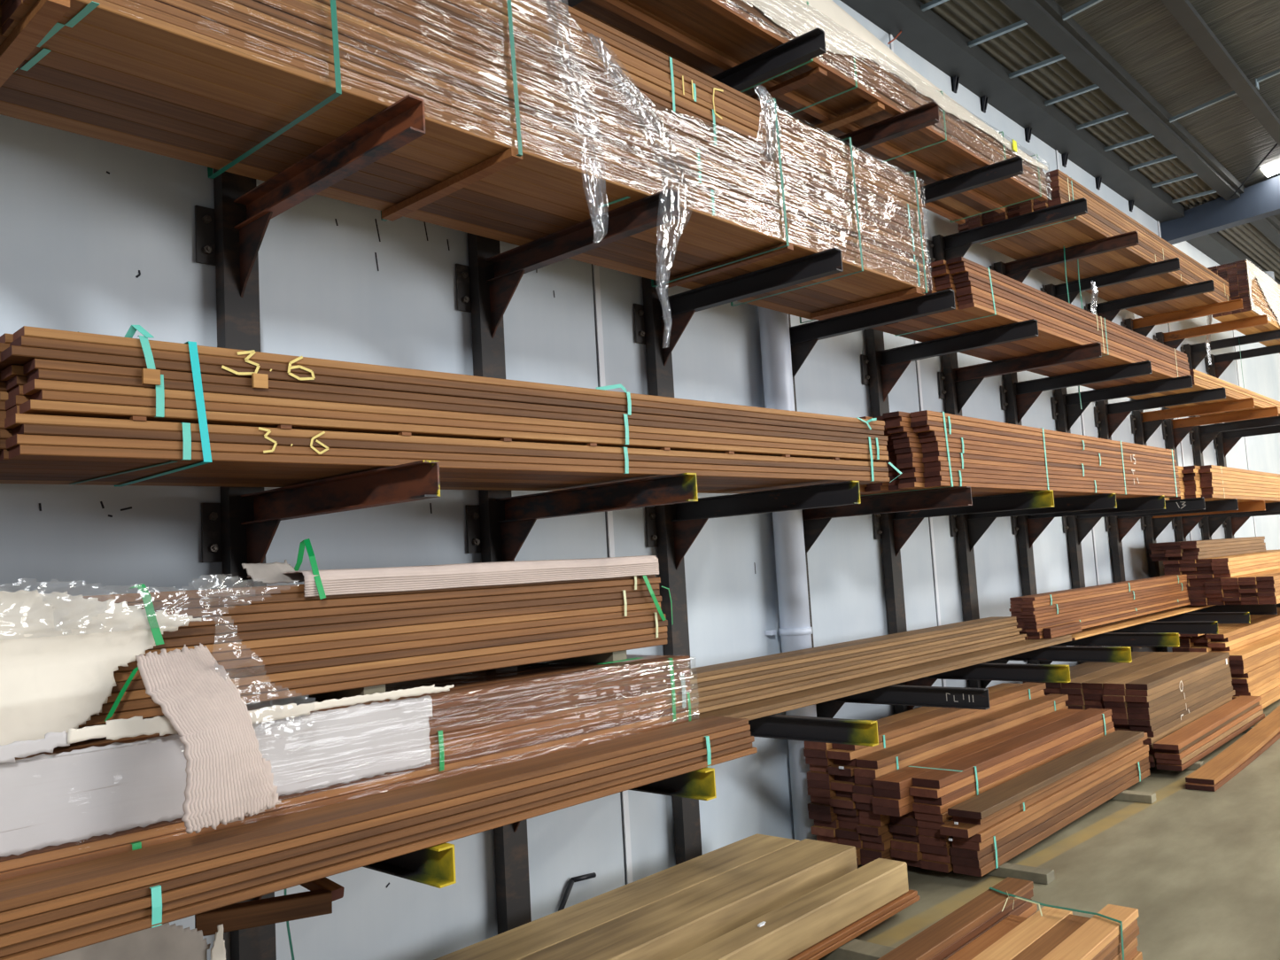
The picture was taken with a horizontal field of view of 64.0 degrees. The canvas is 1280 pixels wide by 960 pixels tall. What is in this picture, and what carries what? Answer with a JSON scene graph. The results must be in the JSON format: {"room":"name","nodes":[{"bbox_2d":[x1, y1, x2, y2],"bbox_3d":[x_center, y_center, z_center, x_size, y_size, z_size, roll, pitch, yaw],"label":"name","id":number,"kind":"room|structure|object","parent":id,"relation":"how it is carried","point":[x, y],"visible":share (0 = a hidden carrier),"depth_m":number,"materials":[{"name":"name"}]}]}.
{"room":"lumber warehouse","nodes":[
{"label":"lumber warehouse","id":0,"kind":"room"},
{"bbox_2d":[0,0,1279,959],"bbox_3d":[7.313,-0.569,13.200,0.200,5.750,34.000,-8,-7,42],"label":"wall","id":1,"kind":"structure","parent":0,"point":[76,236],"depth_m":4.16,"materials":[{"name":"paint"}]},
{"bbox_2d":[38,170,755,888],"bbox_3d":[-0.568,0.293,4.288,0.001,2.683,3.517,-8,-7,42],"label":"scuff mark","id":2,"kind":"object","parent":1,"relation":"attached to","point":[139,272],"visible":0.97,"depth_m":3.96,"materials":[{"name":"grey"}]},
{"bbox_2d":[591,263,633,884],"bbox_3d":[-0.195,-0.691,4.843,0.015,5.400,0.040,-8,-7,42],"label":"trim","id":3,"kind":"structure","parent":1,"relation":"attached to","point":[595,271],"depth_m":4.76,"materials":[{"name":"white"}]},
{"bbox_2d":[758,306,817,841],"bbox_3d":[0.749,-0.619,5.713,0.208,5.300,0.219,-8,-7,42],"label":"downpipe","id":4,"kind":"object","parent":1,"relation":"attached to","point":[795,631],"visible":0.49,"depth_m":5.56,"materials":[{"name":"white paint"}]},
{"bbox_2d":[888,33,946,686],"bbox_3d":[1.968,-0.610,7.199,0.015,5.400,0.040,-8,-7,42],"label":"trim","id":5,"kind":"structure","parent":1,"relation":"attached to","point":[891,44],"depth_m":7.10,"materials":[{"name":"white"}]},
{"bbox_2d":[920,0,948,11],"bbox_3d":[2.156,-3.355,7.088,0.445,0.030,0.036,-8,-7,42],"label":"strut","id":6,"kind":"object","parent":1,"relation":"attached to","point":[930,4],"visible":1,"depth_m":7.18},
{"bbox_2d":[950,75,960,93],"bbox_3d":[2.515,-3.152,8.147,0.050,0.120,0.060,-8,-7,42],"label":"bracket","id":7,"kind":"object","parent":1,"relation":"attached to","point":[955,81],"visible":1,"depth_m":8.13,"materials":[{"name":"black"}]},
{"bbox_2d":[979,95,988,113],"bbox_3d":[2.880,-3.139,8.545,0.050,0.120,0.060,-8,-7,42],"label":"bracket","id":8,"kind":"object","parent":1,"relation":"attached to","point":[983,100],"visible":1,"depth_m":8.53,"materials":[{"name":"black"}]},
{"bbox_2d":[968,19,1027,47],"bbox_3d":[2.668,-3.336,7.646,0.445,0.030,0.036,-8,-7,42],"label":"strut","id":9,"kind":"object","parent":1,"relation":"attached to","point":[1021,23],"visible":1,"depth_m":7.63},
{"bbox_2d":[1008,54,1065,78],"bbox_3d":[3.180,-3.317,8.203,0.445,0.030,0.036,-8,-7,42],"label":"strut","id":10,"kind":"object","parent":1,"relation":"attached to","point":[1060,57],"visible":1,"depth_m":8.19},
{"bbox_2d":[840,0,1279,284],"bbox_3d":[7.341,-3.102,13.261,0.270,0.125,34.000,-8,-7,42],"label":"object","id":11,"kind":"structure","parent":1,"relation":"attached to","point":[927,34],"depth_m":8.72,"materials":[{"name":"metal"}]},
{"bbox_2d":[1044,84,1099,106],"bbox_3d":[3.692,-3.297,8.761,0.445,0.030,0.036,-8,-7,42],"label":"strut","id":12,"kind":"object","parent":1,"relation":"attached to","point":[1085,89],"visible":1,"depth_m":8.75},
{"bbox_2d":[1055,149,1099,585],"bbox_3d":[4.131,-0.528,9.556,0.015,5.400,0.040,-8,-7,42],"label":"trim","id":13,"kind":"structure","parent":1,"relation":"attached to","point":[1056,151],"depth_m":9.46,"materials":[{"name":"white"}]},
{"bbox_2d":[1076,109,1128,130],"bbox_3d":[4.203,-3.278,9.319,0.445,0.030,0.036,-8,-7,42],"label":"strut","id":14,"kind":"object","parent":1,"relation":"attached to","point":[1122,112],"visible":1,"depth_m":9.31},
{"bbox_2d":[1103,133,1154,151],"bbox_3d":[4.715,-3.259,9.876,0.445,0.030,0.036,-8,-7,42],"label":"strut","id":15,"kind":"object","parent":1,"relation":"attached to","point":[1149,135],"visible":1,"depth_m":9.86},
{"bbox_2d":[1129,154,1177,170],"bbox_3d":[5.227,-3.240,10.434,0.445,0.030,0.036,-8,-7,42],"label":"strut","id":16,"kind":"object","parent":1,"relation":"attached to","point":[1173,156],"visible":1,"depth_m":10.43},
{"bbox_2d":[1156,221,1192,541],"bbox_3d":[6.294,-0.447,11.913,0.015,5.400,0.040,-8,-7,42],"label":"trim","id":17,"kind":"structure","parent":1,"relation":"attached to","point":[1159,230],"depth_m":11.90,"materials":[{"name":"white"}]},
{"bbox_2d":[1151,172,1197,187],"bbox_3d":[5.739,-3.220,10.991,0.445,0.030,0.036,-8,-7,42],"label":"strut","id":18,"kind":"object","parent":1,"relation":"attached to","point":[1193,174],"visible":1,"depth_m":10.98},
{"bbox_2d":[1171,189,1216,203],"bbox_3d":[6.250,-3.201,11.549,0.445,0.030,0.036,-8,-7,42],"label":"strut","id":19,"kind":"object","parent":1,"relation":"attached to","point":[1198,195],"visible":1,"depth_m":11.54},
{"bbox_2d":[1233,330,1256,536],"bbox_3d":[8.457,-0.366,14.270,0.015,5.400,0.040,-8,-7,42],"label":"trim","id":20,"kind":"structure","parent":1,"relation":"attached to","point":[1233,330],"depth_m":14.27,"materials":[{"name":"white"}]},
{"bbox_2d":[854,698,1279,959],"bbox_3d":[13.765,1.527,7.205,17.300,0.200,34.000,-8,-7,42],"label":"floor","id":21,"kind":"structure","parent":0,"point":[1200,870],"depth_m":4.93,"materials":[{"name":"concrete"}]},
{"bbox_2d":[40,923,225,959],"bbox_3d":[-1.791,1.431,2.025,0.501,0.768,1.773,-8,-7,42],"label":"pack","id":22,"kind":"object","parent":21,"relation":"on","point":[165,942],"visible":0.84,"depth_m":2.44,"materials":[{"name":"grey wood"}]},
{"bbox_2d":[194,889,332,936],"bbox_3d":[-0.980,1.128,2.674,0.332,0.055,0.050,0,-6,-26],"label":"broken timber","id":23,"kind":"object","parent":22,"relation":"on","point":[245,915],"visible":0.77,"depth_m":2.66,"materials":[{"name":"brown wood"}]},
{"bbox_2d":[300,877,344,901],"bbox_3d":[-0.933,1.102,2.844,0.288,0.088,0.045,-7,-6,35],"label":"broken timber","id":24,"kind":"object","parent":23,"relation":"on","point":[337,890],"visible":0.35,"depth_m":2.78,"materials":[{"name":"brown wood"}]},
{"bbox_2d":[194,94,456,959],"bbox_3d":[-0.977,-0.047,3.067,1.092,3.900,0.195,-8,-7,42],"label":"rack","id":25,"kind":"object","parent":21,"relation":"on","point":[240,529],"visible":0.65,"depth_m":3.29,"materials":[{"name":"metal"}]},
{"bbox_2d":[284,889,294,959],"bbox_3d":[-1.108,1.387,3.236,0.001,0.291,0.032,-8,-7,42],"label":"strap","id":26,"kind":"object","parent":25,"relation":"hanging from","point":[287,922],"visible":0.48,"depth_m":3.23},
{"bbox_2d":[0,654,691,881],"bbox_3d":[-1.185,0.774,2.674,0.671,0.415,3.487,-8,-7,42],"label":"pack","id":27,"kind":"object","parent":25,"relation":"on","point":[115,787],"visible":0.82,"depth_m":2.68,"materials":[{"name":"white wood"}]},
{"bbox_2d":[0,538,672,833],"bbox_3d":[-1.061,0.490,2.723,0.794,0.648,3.793,-8,-7,42],"label":"pack","id":28,"kind":"object","parent":27,"relation":"on","point":[67,662],"depth_m":2.64,"materials":[{"name":"brown wood"}]},
{"bbox_2d":[241,559,304,584],"bbox_3d":[-0.997,0.251,2.799,0.056,0.066,0.171,-8,-7,42],"label":"scrap","id":29,"kind":"object","parent":28,"relation":"on","point":[266,573],"visible":0.96,"depth_m":2.79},
{"bbox_2d":[303,684,385,699],"bbox_3d":[-0.938,0.626,3.059,0.520,0.039,0.070,-8,-7,42],"label":"bearer","id":30,"kind":"object","parent":27,"relation":"on","point":[381,688],"visible":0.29,"depth_m":2.91,"materials":[{"name":"brown wood"}]},
{"bbox_2d":[548,650,627,663],"bbox_3d":[-0.262,0.651,3.796,0.520,0.039,0.070,-8,-7,42],"label":"bearer","id":31,"kind":"object","parent":27,"relation":"on","point":[612,656],"visible":0.43,"depth_m":3.64,"materials":[{"name":"brown wood"}]},
{"bbox_2d":[0,715,757,959],"bbox_3d":[-0.862,0.880,2.414,0.190,0.124,3.584,-8,-7,42],"label":"pack","id":32,"kind":"object","parent":25,"relation":"on","point":[44,914],"visible":1,"depth_m":2.43,"materials":[{"name":"brown wood"}]},
{"bbox_2d":[228,758,281,822],"bbox_3d":[-0.888,0.709,2.352,0.007,0.130,0.134,-8,-7,42],"label":"scrap","id":33,"kind":"object","parent":32,"relation":"on","point":[267,764],"visible":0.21,"depth_m":2.38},
{"bbox_2d":[0,325,902,493],"bbox_3d":[-0.303,-0.159,3.688,0.650,0.343,3.659,-8,-7,44],"label":"pack","id":34,"kind":"object","parent":25,"relation":"on","point":[78,407],"visible":0.99,"depth_m":2.83,"materials":[{"name":"brown wood"}]},
{"bbox_2d":[557,872,596,911],"bbox_3d":[-0.322,1.868,4.293,0.022,0.357,0.393,-8,-7,42],"label":"bar","id":35,"kind":"object","parent":21,"relation":"on","point":[581,878],"visible":0.62,"depth_m":4.34,"materials":[{"name":"black"}]},
{"bbox_2d":[455,0,716,934],"bbox_3d":[-0.245,-0.020,3.865,1.092,3.900,0.195,-8,-7,42],"label":"rack","id":36,"kind":"object","parent":21,"relation":"on","point":[498,527],"visible":0.52,"depth_m":4.06,"materials":[{"name":"metal"}]},
{"bbox_2d":[0,0,929,323],"bbox_3d":[-0.130,-1.002,3.905,0.873,1.217,4.139,-8,-7,42],"label":"pack","id":37,"kind":"object","parent":36,"relation":"on","point":[543,118],"visible":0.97,"depth_m":3.30,"materials":[{"name":"brown wood"}]},
{"bbox_2d":[633,27,878,865],"bbox_3d":[0.486,0.008,4.662,1.092,3.900,0.195,-8,-7,42],"label":"rack","id":38,"kind":"object","parent":21,"relation":"on","point":[662,320],"visible":0.49,"depth_m":4.82,"materials":[{"name":"metal"}]},
{"bbox_2d":[572,0,1047,224],"bbox_3d":[0.839,-2.146,5.298,0.653,0.512,5.030,-8,-7,42],"label":"pack","id":39,"kind":"object","parent":38,"relation":"on","point":[859,82],"visible":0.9,"depth_m":5.17,"materials":[{"name":"brown wood"}]},
{"bbox_2d":[818,938,894,959],"bbox_3d":[0.599,1.890,4.232,1.170,0.067,0.120,-8,-7,42],"label":"bearer","id":40,"kind":"object","parent":21,"relation":"on","point":[854,950],"visible":0.02,"depth_m":3.97,"materials":[{"name":"brown wood"}]},
{"bbox_2d":[434,833,799,959],"bbox_3d":[-0.293,1.746,3.833,0.255,0.157,2.840,-8,-7,42],"label":"wooden plank","id":41,"kind":"object","parent":40,"relation":"on","point":[521,942],"visible":0.57,"depth_m":4.05,"materials":[{"name":"brown wood"}]},
{"bbox_2d":[788,100,990,718],"bbox_3d":[1.218,0.035,5.459,1.092,3.900,0.195,-8,-7,42],"label":"rack","id":42,"kind":"object","parent":21,"relation":"on","point":[803,337],"visible":0.32,"depth_m":5.44,"materials":[{"name":"metal"}]},
{"bbox_2d":[861,155,1070,713],"bbox_3d":[1.950,0.063,6.256,1.092,3.900,0.195,-8,-7,42],"label":"rack","id":43,"kind":"object","parent":21,"relation":"on","point":[881,368],"visible":0.56,"depth_m":6.39,"materials":[{"name":"metal"}]},
{"bbox_2d":[691,634,1071,721],"bbox_3d":[1.389,1.077,5.704,0.383,0.045,4.522,-8,-7,42],"label":"pack","id":44,"kind":"object","parent":43,"relation":"on","point":[774,705],"visible":0.34,"depth_m":5.24,"materials":[{"name":"brown wood"}]},
{"bbox_2d":[688,616,1026,714],"bbox_3d":[1.159,0.967,5.533,0.206,0.164,4.157,-8,-7,42],"label":"pack","id":45,"kind":"object","parent":44,"relation":"on","point":[720,686],"visible":0.7,"depth_m":5.27,"materials":[{"name":"brown wood"}]},
{"bbox_2d":[1043,621,1081,638],"bbox_3d":[2.983,1.057,7.218,0.050,0.068,0.589,-8,-7,42],"label":"pack","id":46,"kind":"object","parent":44,"relation":"on","point":[1058,631],"visible":1,"depth_m":7.15,"materials":[{"name":"red wood"}]},
{"bbox_2d":[1015,589,1190,639],"bbox_3d":[3.897,1.071,8.399,0.183,0.142,3.702,-8,-7,42],"label":"pack","id":47,"kind":"object","parent":44,"relation":"on","point":[1089,617],"visible":0.84,"depth_m":8.01,"materials":[{"name":"red wood"}]},
{"bbox_2d":[1008,574,1186,618],"bbox_3d":[3.880,0.927,8.405,0.180,0.145,3.726,-8,-7,42],"label":"pack","id":48,"kind":"object","parent":47,"relation":"on","point":[1035,606],"visible":0.98,"depth_m":7.85,"materials":[{"name":"red wood"}]},
{"bbox_2d":[858,410,1180,499],"bbox_3d":[2.487,-0.077,6.574,0.628,0.372,4.437,-8,-7,42],"label":"pack","id":49,"kind":"object","parent":43,"relation":"on","point":[932,450],"visible":0.77,"depth_m":5.66,"materials":[{"name":"red wood"}]},
{"bbox_2d":[877,877,1142,959],"bbox_3d":[0.855,1.689,3.137,0.570,0.222,2.721,-8,-7,42],"label":"pack","id":50,"kind":"object","parent":21,"relation":"on","point":[1003,922],"visible":1,"depth_m":3.76,"materials":[{"name":"brown wood"}]},
{"bbox_2d":[985,862,1055,884],"bbox_3d":[1.534,1.931,5.199,1.100,0.047,0.090,-8,-7,42],"label":"bearer","id":51,"kind":"object","parent":21,"relation":"on","point":[1006,870],"visible":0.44,"depth_m":4.89,"materials":[{"name":"brown wood"}]},
{"bbox_2d":[803,682,1046,865],"bbox_3d":[1.829,1.670,6.140,0.275,0.594,2.592,-8,-7,42],"label":"pack","id":52,"kind":"object","parent":51,"relation":"on","point":[830,777],"visible":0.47,"depth_m":5.28,"materials":[{"name":"brown wood"}]},
{"bbox_2d":[852,693,1068,865],"bbox_3d":[1.998,1.691,6.028,0.126,0.515,2.625,-8,-7,42],"label":"pack","id":53,"kind":"object","parent":51,"relation":"on","point":[873,829],"visible":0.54,"depth_m":5.37,"materials":[{"name":"brown wood"}]},
{"bbox_2d":[889,730,1115,873],"bbox_3d":[2.226,1.790,5.946,0.294,0.277,2.604,-8,-7,42],"label":"pack","id":54,"kind":"object","parent":51,"relation":"on","point":[918,841],"visible":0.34,"depth_m":4.99,"materials":[{"name":"brown wood"}]},
{"bbox_2d":[871,708,1114,816],"bbox_3d":[2.130,1.569,5.870,0.300,0.159,2.624,-8,-7,42],"label":"pack","id":55,"kind":"object","parent":54,"relation":"on","point":[935,785],"visible":0.93,"depth_m":5.44,"materials":[{"name":"red wood"}]},
{"bbox_2d":[949,751,1149,876],"bbox_3d":[2.422,1.828,5.814,0.154,0.159,2.597,-8,-7,42],"label":"pack","id":56,"kind":"object","parent":51,"relation":"on","point":[972,858],"visible":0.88,"depth_m":5.38,"materials":[{"name":"brown wood"}]},
{"bbox_2d":[939,732,1149,842],"bbox_3d":[2.374,1.685,5.772,0.156,0.120,2.650,-8,-7,42],"label":"pack","id":57,"kind":"object","parent":56,"relation":"on","point":[974,830],"visible":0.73,"depth_m":5.33,"materials":[{"name":"brown wood"}]},
{"bbox_2d":[947,729,1144,819],"bbox_3d":[2.347,1.604,5.713,0.165,0.032,2.420,-8,-7,42],"label":"board","id":58,"kind":"object","parent":57,"relation":"on","point":[986,803],"visible":1,"depth_m":5.44,"materials":[{"name":"brown wood"}]},
{"bbox_2d":[926,197,1132,688],"bbox_3d":[2.681,0.090,7.053,1.092,3.900,0.195,-8,-7,42],"label":"rack","id":59,"kind":"object","parent":21,"relation":"on","point":[957,384],"visible":0.64,"depth_m":7.25,"materials":[{"name":"metal"}]},
{"bbox_2d":[871,256,1190,389],"bbox_3d":[2.999,-0.990,7.376,0.628,0.267,4.650,-8,-7,42],"label":"pack","id":60,"kind":"object","parent":59,"relation":"on","point":[985,298],"visible":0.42,"depth_m":6.44,"materials":[{"name":"red wood"}]},
{"bbox_2d":[989,230,1179,664],"bbox_3d":[3.413,0.118,7.851,1.092,3.900,0.195,-8,-7,42],"label":"rack","id":61,"kind":"object","parent":21,"relation":"on","point":[1017,398],"visible":0.52,"depth_m":8.02,"materials":[{"name":"metal"}]},
{"bbox_2d":[1040,257,1218,663],"bbox_3d":[4.145,0.146,8.648,1.092,3.900,0.195,-8,-7,42],"label":"rack","id":62,"kind":"object","parent":21,"relation":"on","point":[1066,409],"visible":0.56,"depth_m":8.83,"materials":[{"name":"metal"}]},
{"bbox_2d":[1070,605,1216,640],"bbox_3d":[4.597,1.200,9.061,0.200,0.016,4.672,-8,-7,42],"label":"board","id":63,"kind":"object","parent":62,"relation":"on","point":[1105,628],"visible":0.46,"depth_m":8.44,"materials":[{"name":"brown wood"}]},
{"bbox_2d":[1109,790,1156,803],"bbox_3d":[2.729,1.979,6.544,1.040,0.047,0.090,-8,-7,42],"label":"bearer","id":64,"kind":"object","parent":21,"relation":"on","point":[1136,796],"visible":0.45,"depth_m":6.23,"materials":[{"name":"brown wood"}]},
{"bbox_2d":[1084,279,1250,651],"bbox_3d":[4.877,0.173,9.445,1.092,3.900,0.195,-8,-7,42],"label":"rack","id":65,"kind":"object","parent":21,"relation":"on","point":[1108,417],"visible":0.61,"depth_m":9.64,"materials":[{"name":"metal"}]},
{"bbox_2d":[1155,760,1203,770],"bbox_3d":[3.415,2.013,7.380,1.160,0.047,0.090,-8,-7,42],"label":"bearer","id":66,"kind":"object","parent":21,"relation":"on","point":[1198,764],"visible":0.2,"depth_m":6.99,"materials":[{"name":"brown wood"}]},
{"bbox_2d":[1113,685,1235,767],"bbox_3d":[3.908,1.874,8.018,0.848,0.277,2.345,-8,-7,42],"label":"pack","id":67,"kind":"object","parent":66,"relation":"on","point":[1167,726],"visible":0.16,"depth_m":7.35,"materials":[{"name":"brown wood"}]},
{"bbox_2d":[1022,651,1232,726],"bbox_3d":[3.873,1.626,8.014,0.852,0.337,2.270,-8,-7,42],"label":"pack","id":68,"kind":"object","parent":67,"relation":"on","point":[1153,687],"visible":0.8,"depth_m":7.42,"materials":[{"name":"brown wood"}]},
{"bbox_2d":[1121,298,1277,651],"bbox_3d":[5.608,0.201,10.242,1.092,3.900,0.195,-8,-7,42],"label":"rack","id":69,"kind":"object","parent":21,"relation":"on","point":[1144,424],"visible":0.67,"depth_m":10.43,"materials":[{"name":"metal"}]},
{"bbox_2d":[957,169,1230,317],"bbox_3d":[4.201,-1.924,9.029,0.712,0.302,4.840,-8,-7,42],"label":"pack","id":70,"kind":"object","parent":69,"relation":"on","point":[1103,220],"visible":0.5,"depth_m":8.24,"materials":[{"name":"brown wood"}]},
{"bbox_2d":[1164,465,1279,503],"bbox_3d":[6.191,0.090,10.441,0.447,0.287,5.590,-8,-7,42],"label":"pack","id":71,"kind":"object","parent":69,"relation":"on","point":[1211,483],"visible":0.68,"depth_m":8.99,"materials":[{"name":"brown wood"}]},
{"bbox_2d":[1156,713,1264,771],"bbox_3d":[4.332,1.942,7.689,0.155,0.033,2.422,-8,-7,42],"label":"board","id":72,"kind":"object","parent":21,"relation":"on","point":[1159,766],"visible":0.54,"depth_m":7.25,"materials":[{"name":"red wood"}]},
{"bbox_2d":[1155,709,1263,765],"bbox_3d":[4.331,1.907,7.704,0.155,0.033,2.388,-8,-7,42],"label":"board","id":73,"kind":"object","parent":72,"relation":"on","point":[1250,718],"visible":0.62,"depth_m":7.30,"materials":[{"name":"brown wood"}]},
{"bbox_2d":[1154,705,1262,760],"bbox_3d":[4.323,1.871,7.706,0.156,0.033,2.420,-8,-7,42],"label":"board","id":74,"kind":"object","parent":73,"relation":"on","point":[1158,755],"visible":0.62,"depth_m":7.27,"materials":[{"name":"red wood"}]},
{"bbox_2d":[1154,701,1259,753],"bbox_3d":[4.319,1.837,7.724,0.155,0.033,2.389,-8,-7,42],"label":"board","id":75,"kind":"object","parent":74,"relation":"on","point":[1195,741],"visible":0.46,"depth_m":7.31,"materials":[{"name":"brown wood"}]},
{"bbox_2d":[1153,695,1261,750],"bbox_3d":[4.305,1.798,7.688,0.156,0.033,2.468,-8,-7,42],"label":"board","id":76,"kind":"object","parent":75,"relation":"on","point":[1181,738],"visible":1,"depth_m":7.44,"materials":[{"name":"red wood"}]},
{"bbox_2d":[1153,314,1279,607],"bbox_3d":[6.340,0.228,11.039,1.092,3.900,0.195,-8,-7,42],"label":"rack","id":77,"kind":"object","parent":21,"relation":"on","point":[1175,431],"visible":0.48,"depth_m":11.29,"materials":[{"name":"metal"}]},
{"bbox_2d":[1126,368,1279,422],"bbox_3d":[6.303,-0.805,10.979,0.622,0.141,5.073,-8,-7,42],"label":"pack","id":78,"kind":"object","parent":77,"relation":"on","point":[1201,381],"visible":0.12,"depth_m":9.84,"materials":[{"name":"brown wood"}]},
{"bbox_2d":[1186,568,1279,605],"bbox_3d":[6.768,1.094,11.013,0.848,0.252,3.943,-8,-7,42],"label":"pack","id":79,"kind":"object","parent":77,"relation":"on","point":[1263,587],"visible":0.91,"depth_m":9.53,"materials":[{"name":"brown wood"}]},
{"bbox_2d":[1163,549,1279,579],"bbox_3d":[6.680,0.900,11.258,0.566,0.180,4.138,-8,-7,42],"label":"pack","id":80,"kind":"object","parent":79,"relation":"on","point":[1230,566],"visible":0.91,"depth_m":9.85,"materials":[{"name":"brown wood"}]},
{"bbox_2d":[1148,536,1266,561],"bbox_3d":[6.137,0.725,10.957,0.425,0.175,2.972,-8,-7,42],"label":"pack","id":81,"kind":"object","parent":80,"relation":"on","point":[1208,548],"visible":1,"depth_m":10.03,"materials":[{"name":"brown wood"}]},
{"bbox_2d":[1180,329,1279,540],"bbox_3d":[7.072,0.256,11.836,1.092,3.900,0.195,-8,-7,42],"label":"rack","id":82,"kind":"object","parent":21,"relation":"on","point":[1201,437],"visible":0.52,"depth_m":12.12,"materials":[{"name":"metal"}]},
{"bbox_2d":[1207,259,1279,346],"bbox_3d":[7.483,-1.966,12.150,0.399,0.560,3.835,-8,-7,42],"label":"pack","id":83,"kind":"object","parent":82,"relation":"on","point":[1260,294],"visible":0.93,"depth_m":10.88,"materials":[{"name":"brown wood"}]},
{"bbox_2d":[1185,731,1279,791],"bbox_3d":[4.773,1.972,7.839,0.177,0.050,3.804,-8,-7,41],"label":"board","id":84,"kind":"object","parent":21,"relation":"on","point":[1188,786],"visible":0.27,"depth_m":6.72,"materials":[{"name":"red wood"}]},
{"bbox_2d":[1185,705,1279,784],"bbox_3d":[4.743,1.937,7.834,0.178,0.060,3.654,-8,-7,41],"label":"board","id":85,"kind":"object","parent":84,"relation":"on","point":[1226,762],"visible":1,"depth_m":7.17,"materials":[{"name":"brown wood"}]},
{"bbox_2d":[1204,344,1279,538],"bbox_3d":[7.803,0.283,12.634,1.092,3.900,0.195,-8,-7,42],"label":"rack","id":86,"kind":"object","parent":21,"relation":"on","point":[1215,365],"visible":0.56,"depth_m":12.95,"materials":[{"name":"metal"}]},
{"bbox_2d":[1230,657,1279,709],"bbox_3d":[6.314,1.916,10.541,0.852,0.356,4.457,-8,-7,42],"label":"pack","id":87,"kind":"object","parent":21,"relation":"on","point":[1263,681],"visible":0.17,"depth_m":9.01,"materials":[{"name":"brown wood"}]},
{"bbox_2d":[1210,631,1279,674],"bbox_3d":[6.449,1.638,10.427,0.428,0.158,4.584,-8,-7,42],"label":"pack","id":88,"kind":"object","parent":87,"relation":"on","point":[1244,659],"visible":0.34,"depth_m":9.07,"materials":[{"name":"brown wood"}]},
{"bbox_2d":[1171,607,1279,651],"bbox_3d":[6.195,1.492,10.428,0.424,0.158,3.762,-8,-7,42],"label":"pack","id":89,"kind":"object","parent":88,"relation":"on","point":[1229,637],"visible":0.74,"depth_m":9.30,"materials":[{"name":"brown wood"}]},
{"bbox_3d":[-0.777,1.846,2.822,1.050,0.067,0.100,-8,-7,42],"label":"bearer","id":90,"kind":"object","parent":21,"relation":"on","visible":0},
{"bbox_2d":[788,889,919,959],"bbox_3d":[0.138,1.800,3.556,0.363,0.041,2.829,-8,-7,42],"label":"pack","id":91,"kind":"object","parent":90,"relation":"on","point":[831,943],"visible":0.17,"depth_m":4.11,"materials":[{"name":"red wood"}]},
{"bbox_2d":[519,838,857,959],"bbox_3d":[-0.085,1.718,3.663,0.275,0.160,2.870,-8,-7,42],"label":"sleeper","id":92,"kind":"object","parent":91,"relation":"on","point":[670,927],"visible":0.85,"depth_m":3.98,"materials":[{"name":"brown wood"}]},
{"bbox_2d":[673,858,908,959],"bbox_3d":[0.184,1.704,3.486,0.140,0.127,2.770,-8,-7,42],"label":"wooden plank","id":93,"kind":"object","parent":91,"relation":"on","point":[788,930],"visible":1,"depth_m":3.95,"materials":[{"name":"brown wood"}]},
{"bbox_2d":[919,0,1279,281],"bbox_3d":[7.597,-3.213,13.029,0.500,0.044,34.000,-8,-7,42],"label":"ceiling","id":94,"kind":"structure","parent":0,"point":[1020,48],"depth_m":9.05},
{"bbox_2d":[1001,0,1279,248],"bbox_3d":[7.831,-3.232,12.815,0.185,0.120,34.000,-8,-7,42],"label":"ceiling beam","id":95,"kind":"structure","parent":94,"relation":"attached to","point":[1066,36],"depth_m":8.79,"materials":[{"name":"metal"}]},
{"bbox_2d":[1062,0,1102,20],"bbox_3d":[3.331,-3.468,7.341,0.594,0.105,0.100,-8,-7,42],"label":"bar","id":96,"kind":"object","parent":95,"relation":"attached to","point":[1091,3],"visible":1,"depth_m":7.45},
{"bbox_2d":[1169,91,1236,122],"bbox_3d":[5.129,-3.401,9.300,0.594,0.105,0.100,-8,-7,42],"label":"bar","id":97,"kind":"object","parent":95,"relation":"attached to","point":[1233,93],"visible":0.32,"depth_m":9.30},
{"bbox_2d":[1230,143,1277,198],"bbox_3d":[6.122,-3.528,9.222,0.020,0.296,5.005,-4,-5,13],"label":"rod","id":98,"kind":"object","parent":95,"relation":"attached to","point":[1273,148],"visible":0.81,"depth_m":10.85,"materials":[{"name":"black"}]},
{"bbox_2d":[1054,0,1279,221],"bbox_3d":[10.506,-4.146,10.392,7.220,0.977,34.000,-8,-7,42],"label":"ceiling","id":99,"kind":"structure","parent":0,"point":[1144,37],"depth_m":8.62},
{"bbox_2d":[1159,175,1279,244],"bbox_3d":[9.580,-4.000,9.268,9.100,1.451,0.200,-8,-7,42],"label":"rafter","id":100,"kind":"object","parent":99,"relation":"attached to","point":[1261,200],"visible":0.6,"depth_m":11.75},
{"bbox_2d":[1160,0,1279,147],"bbox_3d":[8.382,-3.349,12.314,0.120,0.190,34.000,-8,-7,42],"label":"ceiling beam","id":101,"kind":"structure","parent":99,"relation":"attached to","point":[1183,11],"depth_m":8.32,"materials":[{"name":"metal"}]},
{"bbox_2d":[1255,69,1279,89],"bbox_3d":[5.774,-3.589,8.647,1.004,0.207,0.100,-8,-7,42],"label":"bar","id":102,"kind":"object","parent":101,"relation":"attached to","point":[1276,72],"visible":1,"depth_m":8.92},
{"bbox_2d":[1260,161,1279,177],"bbox_3d":[9.344,-4.158,9.069,6.750,0.875,0.320,-8,-7,42],"label":"skylight","id":103,"kind":"object","parent":99,"relation":"attached to","point":[1272,169],"visible":1,"depth_m":11.21,"materials":[{"name":"white"}]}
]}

